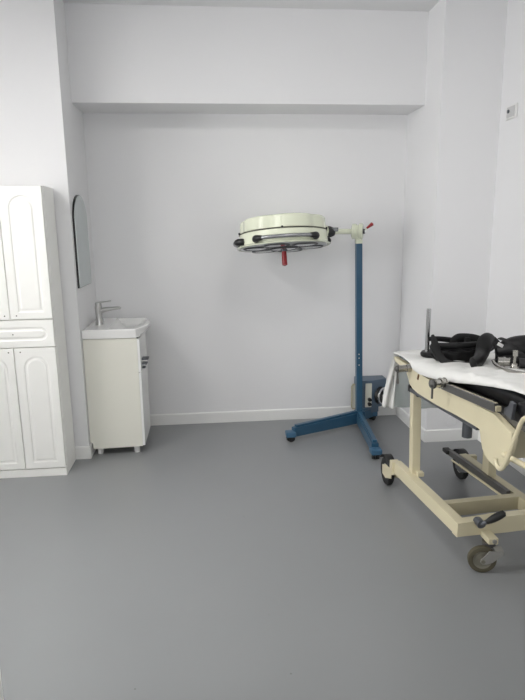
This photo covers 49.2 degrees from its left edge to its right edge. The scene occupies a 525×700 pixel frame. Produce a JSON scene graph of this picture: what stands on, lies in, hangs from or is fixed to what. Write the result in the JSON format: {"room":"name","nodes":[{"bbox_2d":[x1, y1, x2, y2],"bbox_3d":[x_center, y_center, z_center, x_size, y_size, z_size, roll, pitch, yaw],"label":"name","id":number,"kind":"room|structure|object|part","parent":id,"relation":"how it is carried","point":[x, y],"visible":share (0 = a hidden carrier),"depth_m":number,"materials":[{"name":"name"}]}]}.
{"room":"operating room","nodes":[
{"label":"operating room","id":0,"kind":"room"},
{"bbox_2d":[0,0,95,446],"bbox_3d":[-2.182,-0.731,3.877,1.922,2.894,0.776,-2,12,-5],"label":"wall","id":1,"kind":"structure","parent":0,"point":[42,141],"depth_m":3.46,"materials":[{"name":"paint"}]},
{"bbox_2d":[72,195,91,287],"bbox_3d":[-1.203,-0.726,3.819,0.016,0.593,0.390,-2,12,-5],"label":"wall mirror","id":2,"kind":"object","parent":1,"relation":"attached to","point":[79,217],"visible":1,"depth_m":3.77,"materials":[{"name":"clear glass"}]},
{"bbox_2d":[75,446,88,458],"bbox_3d":[-2.051,0.720,3.788,1.772,0.088,0.012,-2,12,-5],"label":"baseboard","id":3,"kind":"structure","parent":1,"relation":"attached to","point":[82,452],"depth_m":3.86,"materials":[{"name":"paint"}]},
{"bbox_2d":[89,443,95,458],"bbox_3d":[-1.193,0.628,4.170,0.012,0.088,0.626,-2,12,-5],"label":"baseboard","id":4,"kind":"structure","parent":1,"relation":"attached to","point":[91,448],"depth_m":3.89,"materials":[{"name":"paint"}]},
{"bbox_2d":[83,113,407,414],"bbox_3d":[-0.090,-0.864,4.379,2.544,2.894,0.150,-2,12,-5],"label":"wall","id":5,"kind":"structure","parent":0,"point":[230,329],"depth_m":4.32,"materials":[{"name":"paint"}]},
{"bbox_2d":[64,3,428,114],"bbox_3d":[-0.081,-1.947,3.902,2.344,0.579,0.341,-2,12,-5],"label":"beam","id":6,"kind":"structure","parent":5,"relation":"attached to","point":[164,59],"depth_m":3.74,"materials":[{"name":"paint"}]},
{"bbox_2d":[150,406,395,425],"bbox_3d":[-0.064,0.525,4.589,2.344,0.088,0.012,-2,12,-5],"label":"baseboard","id":7,"kind":"structure","parent":5,"relation":"attached to","point":[318,412],"depth_m":4.58,"materials":[{"name":"paint"}]},
{"bbox_2d":[62,0,439,10],"bbox_3d":[-0.497,-1.694,1.022,4.810,0.120,6.276,-2,12,-5],"label":"ceiling","id":8,"kind":"structure","parent":0,"point":[391,5],"depth_m":3.62,"materials":[{"name":"paint"}]},
{"bbox_2d":[0,415,524,699],"bbox_3d":[-0.458,1.246,1.639,4.810,0.100,6.276,-2,12,-5],"label":"floor","id":9,"kind":"structure","parent":0,"point":[226,560],"depth_m":2.52,"materials":[{"name":"paint"}]},
{"bbox_2d":[0,673,3,699],"bbox_3d":[-0.778,0.252,1.191,0.098,2.022,0.870,-2,12,-5],"label":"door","id":10,"kind":"structure","parent":9,"relation":"on","point":[1,689],"depth_m":1.79,"materials":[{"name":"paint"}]},
{"bbox_2d":[0,186,75,477],"bbox_3d":[-1.500,-0.090,3.534,0.492,1.763,0.257,-2,12,-5],"label":"storage cabinet","id":11,"kind":"object","parent":9,"relation":"on","point":[37,433],"visible":1,"depth_m":3.45,"materials":[{"name":"white wood"}]},
{"bbox_3d":[-1.617,-0.550,3.312,0.241,0.762,0.032,-2,12,-5],"label":"door","id":12,"kind":"part","parent":11,"relation":"part of","materials":[{"name":"white wood"}]},
{"bbox_3d":[-1.605,0.369,3.505,0.241,0.768,0.032,-2,12,-5],"label":"door","id":13,"kind":"part","parent":11,"relation":"part of","materials":[{"name":"white wood"}]},
{"bbox_3d":[-1.374,-0.558,3.334,0.241,0.762,0.032,-2,12,-5],"label":"door","id":14,"kind":"part","parent":11,"relation":"part of","materials":[{"name":"white wood"}]},
{"bbox_3d":[-1.489,-0.096,3.419,0.486,0.164,0.032,-2,12,-5],"label":"drawer","id":15,"kind":"part","parent":11,"relation":"part of","materials":[{"name":"white wood"}]},
{"bbox_3d":[-1.361,0.361,3.527,0.241,0.768,0.032,-2,12,-5],"label":"door","id":16,"kind":"part","parent":11,"relation":"part of","materials":[{"name":"white wood"}]},
{"bbox_2d":[82,332,150,453],"bbox_3d":[-0.991,0.281,4.060,0.412,0.810,0.410,-2,12,-5],"label":"vanity cabinet","id":17,"kind":"object","parent":9,"relation":"on","point":[116,369],"visible":0.94,"depth_m":3.86,"materials":[{"name":"beige laminate"}]},
{"bbox_2d":[81,300,149,338],"bbox_3d":[-1.000,-0.239,4.006,0.418,0.224,0.532,-2,12,-5],"label":"washbasin","id":18,"kind":"object","parent":17,"relation":"in","point":[101,328],"visible":1,"depth_m":3.94,"materials":[{"name":"white ceramic"}]},
{"bbox_2d":[95,300,120,324],"bbox_3d":[-1.070,-0.261,3.975,0.184,0.166,0.058,-2,12,-5],"label":"faucet","id":19,"kind":"object","parent":18,"relation":"on","point":[99,309],"depth_m":3.96,"materials":[{"name":"silver metal"}]},
{"bbox_3d":[-0.999,-0.158,4.023,0.418,0.058,0.532,-2,12,-5],"label":"bowl","id":20,"kind":"part","parent":18,"relation":"part of","materials":[{"name":"white ceramic"}]},
{"bbox_3d":[-0.872,0.670,3.989,0.040,0.075,0.040,-2,12,-5],"label":"leg","id":21,"kind":"part","parent":17,"relation":"part of","materials":[{"name":"plastic"}]},
{"bbox_3d":[-0.842,-0.003,4.016,0.016,0.229,0.406,-2,12,-5],"label":"drawer","id":22,"kind":"part","parent":17,"relation":"part of","materials":[{"name":"white wood"}]},
{"bbox_3d":[-0.838,0.364,4.093,0.016,0.512,0.406,-2,12,-5],"label":"door","id":23,"kind":"part","parent":17,"relation":"part of","materials":[{"name":"white wood"}]},
{"bbox_3d":[-0.802,0.086,3.938,0.046,0.072,0.075,-2,12,-5],"label":"handle","id":24,"kind":"part","parent":17,"relation":"part of","materials":[{"name":"metal"}]},
{"bbox_2d":[233,213,385,458],"bbox_3d":[0.416,-0.134,4.018,1.209,1.606,0.889,-2,12,-5],"label":"lamp","id":25,"kind":"object","parent":9,"relation":"on","point":[283,232],"visible":0.98,"depth_m":4.09,"materials":[{"name":"blue metal"}]},
{"bbox_3d":[0.152,-0.638,3.944,0.038,0.121,0.048,-2,12,-5],"label":"focus handle","id":26,"kind":"part","parent":25,"relation":"part of","materials":[{"name":"red plastic"}]},
{"bbox_3d":[0.152,-0.719,3.633,0.397,0.044,0.083,-1,12,-2],"label":"grab rail","id":27,"kind":"part","parent":25,"relation":"part of","materials":[{"name":"silver metal"}]},
{"bbox_3d":[0.476,-0.837,4.063,0.085,0.080,0.084,-2,12,-5],"label":"clamp knob","id":28,"kind":"part","parent":25,"relation":"part of","materials":[{"name":"black plastic"}]},
{"bbox_3d":[0.544,-0.846,4.098,0.257,0.040,0.040,-6,13,-24],"label":"arm","id":29,"kind":"part","parent":25,"relation":"part of","materials":[{"name":"beige metal"}]},
{"bbox_3d":[0.717,0.361,4.460,0.058,0.206,0.011,-2,12,-5],"label":"guard rail","id":30,"kind":"part","parent":25,"relation":"part of","materials":[{"name":"beige metal"}]},
{"bbox_3d":[0.727,0.359,4.472,0.054,0.185,0.010,-2,12,-5],"label":"plate","id":31,"kind":"part","parent":25,"relation":"part of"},
{"bbox_3d":[0.814,0.492,4.516,0.134,0.093,0.048,-12,16,-43],"label":"leg","id":32,"kind":"part","parent":25,"relation":"part of","materials":[{"name":"blue metal"}]},
{"bbox_3d":[0.823,0.352,4.458,0.050,0.190,0.008,-2,12,-5],"label":"plate","id":33,"kind":"part","parent":25,"relation":"part of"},
{"bbox_2d":[380,356,524,572],"bbox_3d":[1.112,0.521,2.488,0.657,0.929,2.029,-2,12,-5],"label":"table","id":34,"kind":"object","parent":9,"relation":"on","point":[499,414],"visible":0.9,"depth_m":2.62,"materials":[{"name":"beige metal"}]},
{"bbox_2d":[394,364,411,383],"bbox_3d":[0.728,0.125,2.974,0.090,0.106,0.045,-2,12,-5],"label":"clamp","id":35,"kind":"object","parent":34,"relation":"attached to","point":[399,368],"visible":1,"depth_m":2.96,"materials":[{"name":"metal"}]},
{"bbox_3d":[0.821,0.447,3.087,0.050,0.458,0.072,-2,12,-5],"label":"post","id":36,"kind":"part","parent":34,"relation":"part of","materials":[{"name":"beige metal"}]},
{"bbox_3d":[0.832,0.734,2.949,0.046,0.070,0.688,-3,12,-10],"label":"rail","id":37,"kind":"part","parent":34,"relation":"part of","materials":[{"name":"beige metal"}]},
{"bbox_2d":[429,377,447,398],"bbox_3d":[0.759,0.166,2.490,0.081,0.089,0.049,-6,13,-24],"label":"clamp","id":38,"kind":"object","parent":34,"relation":"attached to","point":[441,383],"visible":1,"depth_m":2.48,"materials":[{"name":"metal"}]},
{"bbox_3d":[0.735,0.146,2.479,0.030,0.040,0.042,-2,12,-5],"label":"knob","id":39,"kind":"part","parent":38,"relation":"part of","materials":[{"name":"metal"}]},
{"bbox_2d":[382,349,524,408],"bbox_3d":[1.053,0.259,2.631,0.570,0.496,1.499,-2,12,-5],"label":"sheet","id":40,"kind":"object","parent":34,"relation":"on","point":[395,395],"visible":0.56,"depth_m":2.75,"materials":[{"name":"white fabric"}]},
{"bbox_2d":[420,308,431,357],"bbox_3d":[0.909,-0.091,3.033,0.136,0.258,0.136,-2,12,-5],"label":"support post","id":41,"kind":"object","parent":40,"relation":"on","point":[425,353],"visible":0.61,"depth_m":3.02,"materials":[{"name":"silver metal"}]},
{"bbox_3d":[0.873,-0.103,3.027,0.024,0.230,0.024,-2,12,-5],"label":"rod","id":42,"kind":"part","parent":41,"relation":"part of","materials":[{"name":"silver metal"}]},
{"bbox_2d":[428,333,479,362],"bbox_3d":[0.993,-0.009,2.922,0.328,0.171,0.212,-2,12,-5],"label":"holder","id":43,"kind":"object","parent":40,"relation":"on","point":[460,347],"visible":0.77,"depth_m":2.86,"materials":[{"name":"black leather"}]},
{"bbox_2d":[469,333,499,366],"bbox_3d":[1.072,0.000,2.763,0.118,0.132,0.358,9,15,39],"label":"pad","id":44,"kind":"object","parent":40,"relation":"on","point":[487,342],"visible":0.83,"depth_m":2.78,"materials":[{"name":"black leather"}]},
{"bbox_2d":[491,350,524,373],"bbox_3d":[1.126,0.054,2.494,0.150,0.088,0.329,-2,12,-5],"label":"clamp","id":45,"kind":"object","parent":40,"relation":"on","point":[502,361],"visible":0.94,"depth_m":2.53,"materials":[{"name":"metal"}]},
{"bbox_3d":[1.086,0.082,2.492,0.065,0.029,0.332,-4,12,-15],"label":"bent rod","id":46,"kind":"part","parent":45,"relation":"part of","materials":[{"name":"metal"}]},
{"bbox_3d":[1.111,0.047,2.527,0.035,0.088,0.035,-2,12,-5],"label":"tee knob","id":47,"kind":"part","parent":45,"relation":"part of","materials":[{"name":"metal"}]},
{"bbox_2d":[495,335,524,365],"bbox_3d":[1.252,0.001,2.701,0.298,0.136,0.178,2,12,13],"label":"holder","id":48,"kind":"object","parent":40,"relation":"on","point":[504,348],"visible":0.73,"depth_m":2.69,"materials":[{"name":"black leather"}]},
{"bbox_3d":[0.818,0.227,2.627,0.026,0.194,1.277,-2,12,-5],"label":"plate","id":49,"kind":"part","parent":34,"relation":"part of","materials":[{"name":"beige metal"}]},
{"bbox_3d":[0.814,0.178,2.347,0.012,0.084,0.561,-2,12,-5],"label":"accessory rail","id":50,"kind":"part","parent":34,"relation":"part of","materials":[{"name":"metal"}]},
{"bbox_3d":[0.985,0.769,2.565,0.062,0.049,0.057,-2,12,-5],"label":"brake lever","id":51,"kind":"part","parent":34,"relation":"part of","materials":[{"name":"metal"}]},
{"bbox_3d":[1.211,0.450,3.042,0.046,0.461,0.090,-2,12,-5],"label":"post","id":52,"kind":"part","parent":34,"relation":"part of","materials":[{"name":"beige metal"}]},
{"bbox_2d":[459,383,524,410],"bbox_3d":[1.108,0.144,2.383,0.413,0.112,0.640,-2,12,-5],"label":"cushion","id":53,"kind":"object","parent":34,"relation":"on","point":[503,397],"depth_m":2.25,"materials":[{"name":"black leather"}]},
{"bbox_3d":[1.245,0.714,3.021,0.046,0.070,0.728,-3,12,-11],"label":"rail","id":54,"kind":"part","parent":34,"relation":"part of","materials":[{"name":"beige metal"}]},
{"bbox_3d":[0.887,0.398,1.854,0.024,0.045,0.388,-3,12,-8],"label":"push rod","id":55,"kind":"part","parent":34,"relation":"part of","materials":[{"name":"beige metal"}]},
{"bbox_3d":[1.100,0.338,2.179,0.430,0.135,0.025,-2,12,-5],"label":"plate","id":56,"kind":"part","parent":34,"relation":"part of","materials":[{"name":"beige metal"}]},
{"bbox_2d":[517,401,524,416],"bbox_3d":[1.151,0.252,1.740,0.453,0.096,0.625,-2,12,-5],"label":"cushion","id":57,"kind":"object","parent":34,"relation":"on","point":[521,405],"depth_m":2.00,"materials":[{"name":"black leather"}]},
{"bbox_2d":[399,0,507,429],"bbox_3d":[1.378,-0.848,4.208,0.544,2.894,0.776,-2,12,-5],"label":"wall","id":58,"kind":"structure","parent":0,"point":[452,147],"depth_m":3.79,"materials":[{"name":"paint"}]},
{"bbox_2d":[396,407,425,441],"bbox_3d":[1.128,0.552,4.386,0.012,0.088,0.626,-2,12,-5],"label":"baseboard","id":59,"kind":"structure","parent":58,"relation":"attached to","point":[400,413],"depth_m":4.45,"materials":[{"name":"paint"}]},
{"bbox_2d":[426,428,477,441],"bbox_3d":[1.360,0.608,4.105,0.394,0.088,0.012,-2,12,-5],"label":"baseboard","id":60,"kind":"structure","parent":58,"relation":"attached to","point":[439,435],"depth_m":4.09,"materials":[{"name":"paint"}]},
{"bbox_2d":[447,416,456,425],"bbox_3d":[1.348,0.503,4.085,0.072,0.072,0.012,-2,12,-5],"label":"cover","id":61,"kind":"object","parent":58,"relation":"attached to","point":[451,421],"visible":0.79,"depth_m":4.08,"materials":[{"name":"paint"}]},
{"bbox_2d":[485,0,524,459],"bbox_3d":[1.872,-0.232,1.242,0.150,2.894,5.350,-2,12,-5],"label":"wall","id":62,"kind":"structure","parent":0,"point":[505,318],"depth_m":3.59,"materials":[{"name":"paint"}]},
{"bbox_2d":[477,430,524,475],"bbox_3d":[1.810,1.145,1.517,0.012,0.088,5.338,-2,12,-5],"label":"baseboard","id":63,"kind":"structure","parent":62,"relation":"attached to","point":[521,470],"depth_m":3.60,"materials":[{"name":"paint"}]},
{"bbox_2d":[505,103,517,120],"bbox_3d":[1.532,-1.470,3.539,0.020,0.082,0.125,-2,12,-5],"label":"wall socket","id":64,"kind":"object","parent":62,"relation":"attached to","point":[511,111],"visible":1,"depth_m":3.52,"materials":[{"name":"plastic"}]}
]}

